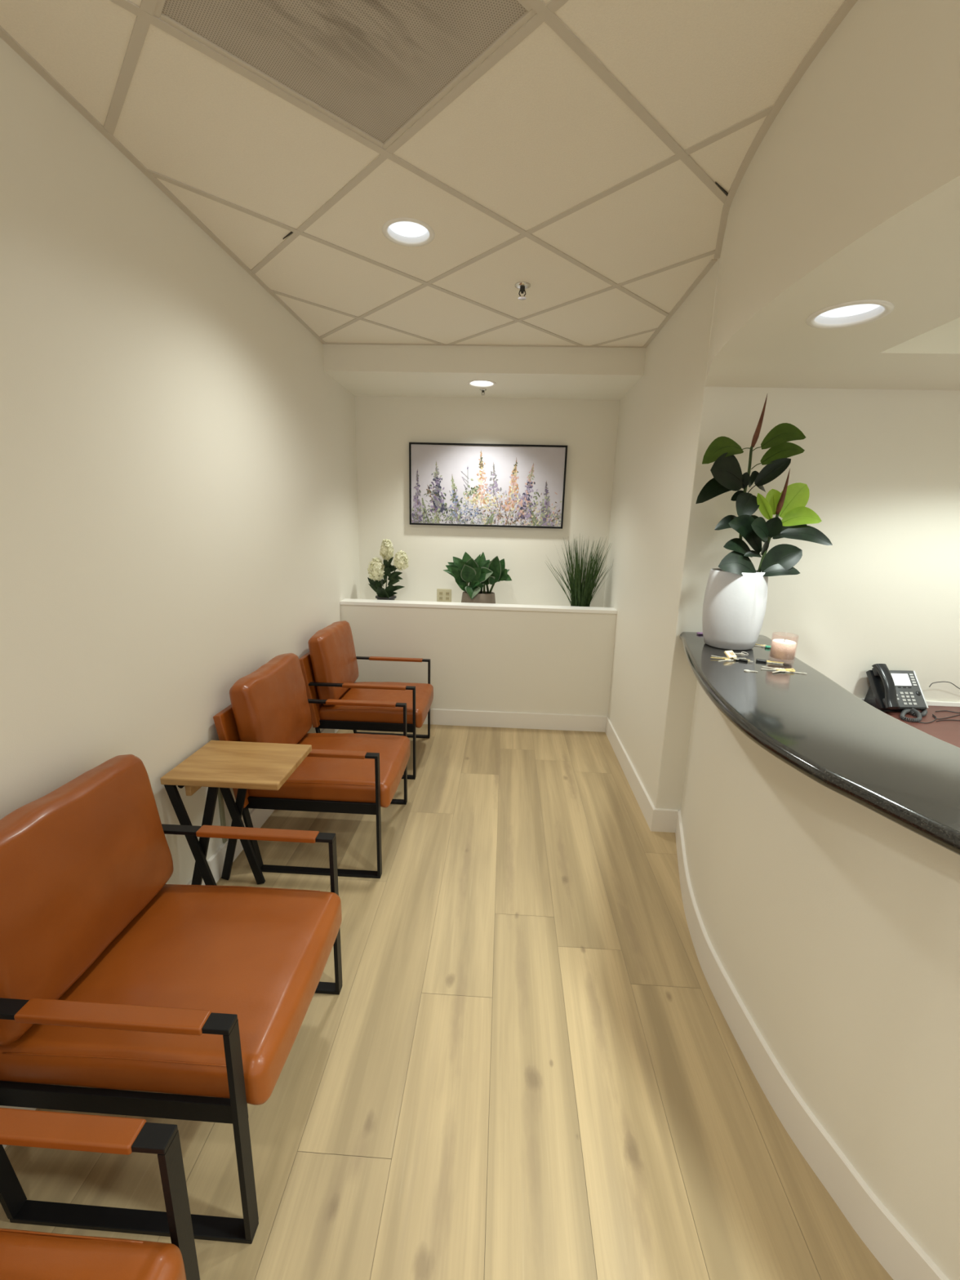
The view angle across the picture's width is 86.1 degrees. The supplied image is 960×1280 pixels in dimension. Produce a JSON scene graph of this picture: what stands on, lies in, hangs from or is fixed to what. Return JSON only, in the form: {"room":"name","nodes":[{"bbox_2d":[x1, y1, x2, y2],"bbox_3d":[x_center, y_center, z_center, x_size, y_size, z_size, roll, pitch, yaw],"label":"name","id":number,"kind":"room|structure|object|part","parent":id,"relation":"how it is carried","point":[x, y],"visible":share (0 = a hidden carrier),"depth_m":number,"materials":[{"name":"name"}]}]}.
{"room":"waiting room","nodes":[
{"label":"waiting room","id":0,"kind":"room"},
{"bbox_2d":[0,37,360,884],"bbox_3d":[-1.222,0.036,0.679,0.120,2.628,7.180,2,13,2],"label":"wall","id":1,"kind":"structure","parent":0,"point":[179,512],"depth_m":1.64,"materials":[{"name":"paint"}]},
{"bbox_2d":[0,728,338,1148],"bbox_3d":[-1.202,1.317,0.708,0.013,0.124,6.653,2,13,2],"label":"baseboard","id":2,"kind":"structure","parent":1,"relation":"attached to","point":[258,816],"depth_m":2.25,"materials":[{"name":"paint"}]},
{"bbox_2d":[217,787,226,843],"bbox_3d":[-1.116,0.724,2.220,0.010,0.334,0.023,2,13,2],"label":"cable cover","id":3,"kind":"object","parent":1,"relation":"attached to","point":[220,798],"visible":0.56,"depth_m":2.22,"materials":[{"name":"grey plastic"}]},
{"bbox_2d":[0,0,844,346],"bbox_3d":[1.143,-1.029,-0.044,4.588,0.001,6.500,2,13,2],"label":"ceiling","id":4,"kind":"structure","parent":0,"point":[540,135],"depth_m":1.54,"materials":[{"name":"tile"}]},
{"bbox_2d":[153,0,536,149],"bbox_3d":[-0.293,-1.339,1.095,0.588,0.007,0.588,-11,18,-42],"label":"ceiling vent","id":5,"kind":"object","parent":4,"relation":"in","point":[375,68],"visible":1,"depth_m":1.17,"materials":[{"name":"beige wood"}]},
{"bbox_2d":[382,217,434,246],"bbox_3d":[-0.268,-1.578,1.924,0.196,0.101,0.196,2,13,2],"label":"recessed light","id":6,"kind":"object","parent":4,"relation":"in","point":[408,232],"visible":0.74,"depth_m":1.96,"materials":[{"name":"paint"}]},
{"bbox_2d":[103,0,773,346],"bbox_3d":[1.143,-1.027,-0.044,4.599,0.003,6.511,2,13,2],"label":"grid","id":7,"kind":"structure","parent":4,"relation":"attached to","point":[544,12],"depth_m":1.46,"materials":[{"name":"beige metal"}]},
{"bbox_2d":[515,281,530,300],"bbox_3d":[0.194,-1.594,2.353,0.072,0.054,0.072,2,13,2],"label":"sprinkler","id":8,"kind":"object","parent":4,"relation":"attached to","point":[522,286],"visible":1,"depth_m":2.34,"materials":[{"name":"silver metal"}]},
{"bbox_2d":[0,724,893,1279],"bbox_3d":[1.081,1.460,0.629,4.588,0.002,6.663,2,13,2],"label":"floor","id":9,"kind":"structure","parent":0,"point":[526,1063],"depth_m":1.43,"materials":[{"name":"brown wood"}]},
{"bbox_2d":[0,1107,199,1279],"bbox_3d":[-0.826,0.986,0.568,0.721,0.851,0.637,2,13,2],"label":"armchair","id":10,"kind":"object","parent":9,"relation":"on","point":[24,1255],"visible":1,"depth_m":0.80,"materials":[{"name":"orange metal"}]},
{"bbox_2d":[0,1227,186,1279],"bbox_3d":[-0.785,1.042,0.579,0.638,0.138,0.538,2,13,2],"label":"seat cushion","id":11,"kind":"object","parent":10,"relation":"on","point":[24,1255],"depth_m":0.78,"materials":[{"name":"orange leather"}]},
{"bbox_3d":[-0.824,0.983,0.874,0.665,0.716,0.034,2,13,2],"label":"frame","id":12,"kind":"part","parent":10,"relation":"part of","materials":[{"name":"black metal"}]},
{"bbox_2d":[0,754,342,1244],"bbox_3d":[-0.786,0.803,1.331,0.721,0.859,0.639,2,13,2],"label":"armchair","id":13,"kind":"object","parent":9,"relation":"on","point":[115,977],"visible":1,"depth_m":1.17,"materials":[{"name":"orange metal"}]},
{"bbox_2d":[0,754,173,1045],"bbox_3d":[-1.020,0.588,1.293,0.165,0.436,0.553,2,13,2],"label":"cushion","id":14,"kind":"object","parent":13,"relation":"on","point":[85,864],"depth_m":1.23,"materials":[{"name":"orange leather"}]},
{"bbox_3d":[-0.771,0.918,1.357,0.589,0.050,0.564,2,13,2],"label":"seat rail","id":15,"kind":"part","parent":13,"relation":"part of","materials":[{"name":"black metal"}]},
{"bbox_3d":[-0.815,0.940,1.058,0.665,0.716,0.034,2,13,2],"label":"frame","id":16,"kind":"part","parent":13,"relation":"part of","materials":[{"name":"black metal"}]},
{"bbox_2d":[0,884,342,1105],"bbox_3d":[-0.746,0.862,1.343,0.638,0.138,0.540,2,13,2],"label":"seat cushion","id":17,"kind":"object","parent":13,"relation":"on","point":[260,956],"depth_m":1.21,"materials":[{"name":"orange leather"}]},
{"bbox_3d":[-0.784,0.803,1.639,0.665,0.716,0.034,2,13,2],"label":"frame","id":18,"kind":"part","parent":13,"relation":"part of","materials":[{"name":"black metal"}]},
{"bbox_2d":[160,740,311,885],"bbox_3d":[-0.900,0.757,1.995,0.418,0.635,0.318,2,13,2],"label":"side table","id":19,"kind":"object","parent":9,"relation":"on","point":[223,765],"visible":0.95,"depth_m":1.88,"materials":[{"name":"brown wood"}]},
{"bbox_3d":[-1.018,0.797,1.870,0.195,0.610,0.014,2,13,2],"label":"leg","id":20,"kind":"part","parent":19,"relation":"part of","materials":[{"name":"black metal"}]},
{"bbox_3d":[-1.022,0.793,1.885,0.185,0.609,0.014,2,13,2],"label":"leg","id":21,"kind":"part","parent":19,"relation":"part of","materials":[{"name":"black metal"}]},
{"bbox_3d":[-1.009,0.734,2.136,0.185,0.609,0.014,2,13,2],"label":"leg","id":22,"kind":"part","parent":19,"relation":"part of","materials":[{"name":"black metal"}]},
{"bbox_3d":[-1.005,0.738,2.121,0.195,0.610,0.014,2,13,2],"label":"leg","id":23,"kind":"part","parent":19,"relation":"part of","materials":[{"name":"black metal"}]},
{"bbox_2d":[213,653,410,878],"bbox_3d":[-0.728,0.539,2.458,0.721,0.856,0.637,2,13,2],"label":"armchair","id":24,"kind":"object","parent":9,"relation":"on","point":[350,773],"visible":0.79,"depth_m":2.25,"materials":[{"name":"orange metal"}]},
{"bbox_3d":[-1.033,0.443,2.452,0.104,0.422,0.634,2,13,2],"label":"panel","id":25,"kind":"part","parent":24,"relation":"part of","materials":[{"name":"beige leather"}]},
{"bbox_2d":[229,653,311,744],"bbox_3d":[-0.960,0.324,2.420,0.167,0.433,0.551,2,13,2],"label":"cushion","id":26,"kind":"object","parent":24,"relation":"on","point":[269,704],"depth_m":2.29,"materials":[{"name":"orange leather"}]},
{"bbox_3d":[-0.712,0.652,2.484,0.589,0.050,0.562,2,13,2],"label":"seat rail","id":27,"kind":"part","parent":24,"relation":"part of","materials":[{"name":"black metal"}]},
{"bbox_3d":[-0.756,0.675,2.185,0.665,0.716,0.034,2,13,2],"label":"frame","id":28,"kind":"part","parent":24,"relation":"part of","materials":[{"name":"black metal"}]},
{"bbox_2d":[247,733,410,807],"bbox_3d":[-0.688,0.597,2.470,0.638,0.138,0.538,2,13,2],"label":"seat cushion","id":29,"kind":"object","parent":24,"relation":"on","point":[317,782],"depth_m":2.25,"materials":[{"name":"orange leather"}]},
{"bbox_3d":[-0.726,0.538,2.765,0.665,0.716,0.034,2,13,2],"label":"frame","id":30,"kind":"part","parent":24,"relation":"part of","materials":[{"name":"black metal"}]},
{"bbox_2d":[298,620,433,779],"bbox_3d":[-0.683,0.338,3.309,0.721,0.858,0.637,2,13,2],"label":"armchair","id":31,"kind":"object","parent":9,"relation":"on","point":[330,668],"visible":0.95,"depth_m":3.07,"materials":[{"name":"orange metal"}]},
{"bbox_3d":[-0.989,0.243,3.302,0.104,0.422,0.634,2,13,2],"label":"panel","id":32,"kind":"part","parent":31,"relation":"part of","materials":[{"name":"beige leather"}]},
{"bbox_2d":[307,620,358,705],"bbox_3d":[-0.917,0.123,3.270,0.166,0.435,0.551,2,13,2],"label":"cushion","id":33,"kind":"object","parent":31,"relation":"on","point":[332,659],"depth_m":3.08,"materials":[{"name":"orange leather"}]},
{"bbox_3d":[-0.712,0.475,3.036,0.665,0.716,0.034,2,13,2],"label":"frame","id":34,"kind":"part","parent":31,"relation":"part of","materials":[{"name":"black metal"}]},
{"bbox_3d":[-0.668,0.452,3.335,0.589,0.050,0.562,2,13,2],"label":"seat rail","id":35,"kind":"part","parent":31,"relation":"part of","materials":[{"name":"black metal"}]},
{"bbox_2d":[319,681,433,728],"bbox_3d":[-0.643,0.397,3.321,0.638,0.138,0.538,2,13,2],"label":"seat cushion","id":36,"kind":"object","parent":31,"relation":"on","point":[331,716],"depth_m":3.07,"materials":[{"name":"orange leather"}]},
{"bbox_3d":[-0.682,0.338,3.615,0.665,0.716,0.034,2,13,2],"label":"frame","id":37,"kind":"part","parent":31,"relation":"part of","materials":[{"name":"black metal"}]},
{"bbox_2d":[884,706,959,747],"bbox_3d":[2.367,0.762,2.122,2.100,0.735,0.756,2,13,2],"label":"reception desk","id":38,"kind":"object","parent":9,"relation":"on","point":[948,731],"visible":0.02,"depth_m":2.19,"materials":[{"name":"brown wood"}]},
{"bbox_2d":[863,663,928,722],"bbox_3d":[1.891,0.217,2.326,0.278,0.207,0.239,-9,17,-37],"label":"telephone","id":39,"kind":"object","parent":38,"relation":"on","point":[889,691],"visible":1,"depth_m":2.31,"materials":[{"name":"plastic"}]},
{"bbox_3d":[1.935,0.317,2.288,0.276,0.033,0.081,-11,18,-43],"label":"coiled cord","id":40,"kind":"part","parent":39,"relation":"part of","materials":[{"name":"plastic"}]},
{"bbox_2d":[916,714,937,723],"bbox_3d":[1.956,0.345,2.235,0.182,0.004,0.035,-7,16,-32],"label":"cable","id":41,"kind":"object","parent":38,"relation":"on","point":[932,714],"visible":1,"depth_m":2.20,"materials":[{"name":"plastic"}]},
{"bbox_2d":[928,681,959,688],"bbox_3d":[2.231,0.251,2.359,0.432,0.128,0.031,0,13,-7],"label":"cable","id":42,"kind":"object","parent":38,"relation":"on","point":[936,682],"visible":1,"depth_m":2.33,"materials":[{"name":"plastic"}]},
{"bbox_2d":[932,714,959,719],"bbox_3d":[2.093,0.338,2.281,0.212,0.004,0.035,-2,14,-15],"label":"cable","id":43,"kind":"object","parent":38,"relation":"on","point":[958,714],"visible":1,"depth_m":2.26,"materials":[{"name":"plastic"}]},
{"bbox_2d":[935,719,959,721],"bbox_3d":[2.036,0.349,2.225,0.145,0.004,0.018,1,13,-4],"label":"cable","id":44,"kind":"object","parent":38,"relation":"on","point":[947,719],"visible":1,"depth_m":2.23,"materials":[{"name":"plastic"}]},
{"bbox_2d":[340,604,617,716],"bbox_3d":[-0.030,0.202,3.863,1.998,0.900,0.110,2,13,2],"label":"wall","id":45,"kind":"structure","parent":0,"point":[501,660],"depth_m":3.78,"materials":[{"name":"paint"}]},
{"bbox_2d":[339,598,617,613],"bbox_3d":[-0.019,-0.248,3.754,1.998,0.026,0.125,2,13,2],"label":"trim","id":46,"kind":"structure","parent":45,"relation":"on","point":[347,601],"depth_m":3.71,"materials":[{"name":"paint"}]},
{"bbox_2d":[422,708,606,732],"bbox_3d":[-0.043,0.594,3.893,1.972,0.124,0.013,2,13,2],"label":"baseboard","id":47,"kind":"structure","parent":45,"relation":"attached to","point":[437,716],"depth_m":3.87,"materials":[{"name":"paint"}]},
{"bbox_3d":[-0.007,-0.237,4.030,1.998,0.030,0.417,2,13,2],"label":"trim","id":48,"kind":"structure","parent":45,"relation":"attached to","visible":0},
{"bbox_2d":[367,538,408,599],"bbox_3d":[-0.705,-0.522,3.969,0.322,0.515,0.178,2,13,2],"label":"hydrangea","id":49,"kind":"object","parent":48,"relation":"on","point":[376,568],"visible":1,"depth_m":3.94,"materials":[{"name":"white plant"}]},
{"bbox_2d":[375,595,396,599],"bbox_3d":[-0.737,-0.309,4.029,0.164,0.072,0.164,2,13,2],"label":"pot","id":50,"kind":"object","parent":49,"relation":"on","point":[379,597],"depth_m":3.97,"materials":[{"name":"black ceramic"}]},
{"bbox_2d":[443,551,511,603],"bbox_3d":[-0.020,-0.452,3.929,0.528,0.433,0.186,2,13,2],"label":"plant","id":51,"kind":"object","parent":48,"relation":"on","point":[478,572],"visible":0.96,"depth_m":3.89,"materials":[{"name":"green plant"}]},
{"bbox_3d":[-0.012,-0.305,3.971,0.276,0.128,0.171,2,13,2],"label":"pot","id":52,"kind":"part","parent":51,"relation":"part of","materials":[{"name":"grey ceramic"}]},
{"bbox_3d":[0.003,-0.407,3.962,0.225,0.106,0.086,2,13,2],"label":"stem","id":53,"kind":"part","parent":51,"relation":"part of","materials":[{"name":"green plant"}]},
{"bbox_2d":[546,536,613,606],"bbox_3d":[0.740,-0.512,3.921,0.512,0.592,0.424,2,13,2],"label":"grass plant","id":54,"kind":"object","parent":48,"relation":"on","point":[581,589],"visible":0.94,"depth_m":3.89,"materials":[{"name":"green plant"}]},
{"bbox_2d":[324,370,643,399],"bbox_3d":[0.027,-1.744,3.538,1.998,0.001,0.680,2,13,2],"label":"ceiling","id":55,"kind":"structure","parent":0,"point":[387,384],"depth_m":3.49,"materials":[{"name":"paint"}]},
{"bbox_2d":[466,379,496,387],"bbox_3d":[0.013,-1.768,3.443,0.196,0.101,0.196,2,13,2],"label":"recessed light","id":56,"kind":"object","parent":55,"relation":"in","point":[475,383],"visible":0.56,"depth_m":3.50,"materials":[{"name":"paint"}]},
{"bbox_2d":[480,388,486,395],"bbox_3d":[0.022,-1.744,3.616,0.050,0.038,0.050,2,13,2],"label":"sprinkler","id":57,"kind":"object","parent":55,"relation":"attached to","point":[482,390],"visible":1,"depth_m":3.61,"materials":[{"name":"silver metal"}]},
{"bbox_2d":[322,344,645,375],"bbox_3d":[0.012,-1.743,3.189,1.998,0.158,0.001,2,13,2],"label":"wall header","id":58,"kind":"structure","parent":0,"point":[344,357],"depth_m":3.19,"materials":[{"name":"paint"}]},
{"bbox_2d":[355,395,619,607],"bbox_3d":[0.009,-0.760,4.182,2.218,2.628,0.120,2,13,2],"label":"wall","id":59,"kind":"structure","parent":0,"point":[385,426],"depth_m":4.03,"materials":[{"name":"paint"}]},
{"bbox_2d":[436,588,451,602],"bbox_3d":[-0.294,-0.361,4.226,0.120,0.116,0.008,2,13,2],"label":"wall outlet","id":60,"kind":"object","parent":59,"relation":"attached to","point":[442,595],"visible":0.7,"depth_m":4.22,"materials":[{"name":"beige plastic"}]},
{"bbox_2d":[408,442,567,528],"bbox_3d":[0.052,-1.197,3.995,1.207,0.615,0.038,2,13,2],"label":"painting","id":61,"kind":"object","parent":59,"relation":"attached to","point":[451,484],"visible":1,"depth_m":3.98,"materials":[{"name":"multicoloured paper"}]},
{"bbox_2d":[603,257,959,809],"bbox_3d":[2.261,-0.458,3.155,2.590,2.628,1.788,2,13,2],"label":"wall","id":62,"kind":"structure","parent":0,"point":[880,468],"depth_m":2.33,"materials":[{"name":"paint"}]},
{"bbox_2d":[604,715,679,832],"bbox_3d":[0.976,0.776,3.235,0.134,0.124,1.274,2,13,2],"label":"baseboard","id":63,"kind":"structure","parent":62,"relation":"attached to","point":[658,820],"depth_m":2.83,"materials":[{"name":"paint"}]},
{"bbox_2d":[859,697,959,706],"bbox_3d":[2.326,0.305,2.406,2.340,0.022,0.012,2,13,2],"label":"trim","id":64,"kind":"structure","parent":62,"relation":"attached to","point":[949,704],"depth_m":2.41,"materials":[{"name":"paint"}]},
{"bbox_2d":[680,680,959,1279],"bbox_3d":[1.750,0.919,0.789,1.297,1.012,3.672,-9,17,-39],"label":"wall","id":65,"kind":"structure","parent":0,"point":[835,924],"depth_m":1.18,"materials":[{"name":"paint"}]},
{"bbox_2d":[675,809,949,1279],"bbox_3d":[1.700,1.356,0.866,1.234,0.124,3.691,-9,17,-38],"label":"baseboard","id":66,"kind":"structure","parent":65,"relation":"attached to","point":[891,1244],"depth_m":1.28,"materials":[{"name":"paint"}]},
{"bbox_2d":[679,631,959,855],"bbox_3d":[1.759,0.411,0.655,1.557,0.038,3.820,-9,17,-39],"label":"countertop","id":67,"kind":"structure","parent":65,"relation":"on","point":[909,776],"depth_m":1.23,"materials":[{"name":"black stone"}]},
{"bbox_2d":[710,650,753,662],"bbox_3d":[0.929,0.058,1.909,0.140,0.028,0.084,2,13,2],"label":"bunch","id":68,"kind":"object","parent":67,"relation":"on","point":[730,654],"visible":1,"depth_m":1.91,"materials":[{"name":"metal"}]},
{"bbox_2d":[743,669,757,672],"bbox_3d":[0.928,0.106,1.763,0.043,0.003,0.020,2,13,2],"label":"key","id":69,"kind":"object","parent":67,"relation":"on","point":[744,670],"visible":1,"depth_m":1.76,"materials":[{"name":"metal"}]},
{"bbox_2d":[754,643,771,648],"bbox_3d":[1.170,0.023,2.128,0.075,0.008,0.032,14,18,43],"label":"bunch","id":70,"kind":"object","parent":67,"relation":"on","point":[762,646],"visible":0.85,"depth_m":2.12,"materials":[{"name":"metal"}]},
{"bbox_2d":[695,395,832,650],"bbox_3d":[1.079,-0.446,2.015,0.496,0.968,0.228,2,13,2],"label":"rubber plant","id":71,"kind":"object","parent":67,"relation":"on","point":[735,603],"visible":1,"depth_m":1.98,"materials":[{"name":"green plant"}]},
{"bbox_3d":[1.034,-0.127,2.093,0.234,0.311,0.226,2,13,2],"label":"pot","id":72,"kind":"part","parent":71,"relation":"part of","materials":[{"name":"white ceramic"}]},
{"bbox_3d":[1.057,-0.482,2.044,0.057,0.546,0.029,-1,14,-10],"label":"stem","id":73,"kind":"part","parent":71,"relation":"part of","materials":[{"name":"green plant"}]},
{"bbox_3d":[1.130,-0.352,2.022,0.054,0.296,0.024,2,13,2],"label":"stem","id":74,"kind":"part","parent":71,"relation":"part of","materials":[{"name":"green plant"}]},
{"bbox_2d":[755,658,783,664],"bbox_3d":[1.061,0.079,1.880,0.092,0.008,0.023,6,14,20],"label":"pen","id":75,"kind":"object","parent":67,"relation":"on","point":[757,660],"visible":1,"depth_m":1.88,"materials":[{"name":"black plastic"}]},
{"bbox_2d":[769,639,796,659],"bbox_3d":[1.126,0.027,1.908,0.086,0.100,0.086,2,13,2],"label":"candle","id":76,"kind":"object","parent":67,"relation":"on","point":[782,649],"visible":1,"depth_m":1.88,"materials":[{"name":"pink wax"}]},
{"bbox_2d":[760,666,807,674],"bbox_3d":[1.045,0.104,1.775,0.136,0.008,0.068,2,13,2],"label":"bunch","id":77,"kind":"object","parent":67,"relation":"on","point":[777,669],"visible":1,"depth_m":1.77,"materials":[{"name":"metal"}]},
{"bbox_2d":[704,0,959,386],"bbox_3d":[1.694,-0.848,0.247,1.215,0.498,3.918,-9,17,-38],"label":"wall counter header","id":78,"kind":"structure","parent":0,"point":[870,129],"depth_m":1.06,"materials":[{"name":"paint"}]},
{"bbox_2d":[0,0,857,347],"bbox_3d":[1.143,-1.026,-0.044,4.588,0.005,6.500,2,13,2],"label":"trim","id":79,"kind":"structure","parent":78,"relation":"attached to","point":[847,5],"depth_m":1.51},
{"bbox_2d":[715,181,728,195],"bbox_3d":[0.774,-1.434,1.637,0.110,0.004,0.007,-10,18,-41],"label":"trim","id":80,"kind":"structure","parent":78,"relation":"attached to","point":[724,191],"depth_m":1.63,"materials":[{"name":"black metal"}]},
{"bbox_2d":[705,175,959,390],"bbox_3d":[2.091,-0.830,0.644,2.741,0.300,2.942,2,13,2],"label":"ceiling","id":81,"kind":"structure","parent":0,"point":[910,260],"depth_m":1.46,"materials":[{"name":"paint"}]},
{"bbox_2d":[805,299,893,328],"bbox_3d":[1.000,-0.925,1.382,0.196,0.101,0.196,2,13,2],"label":"recessed light","id":82,"kind":"object","parent":81,"relation":"in","point":[851,313],"visible":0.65,"depth_m":1.42,"materials":[{"name":"paint"}]}
]}

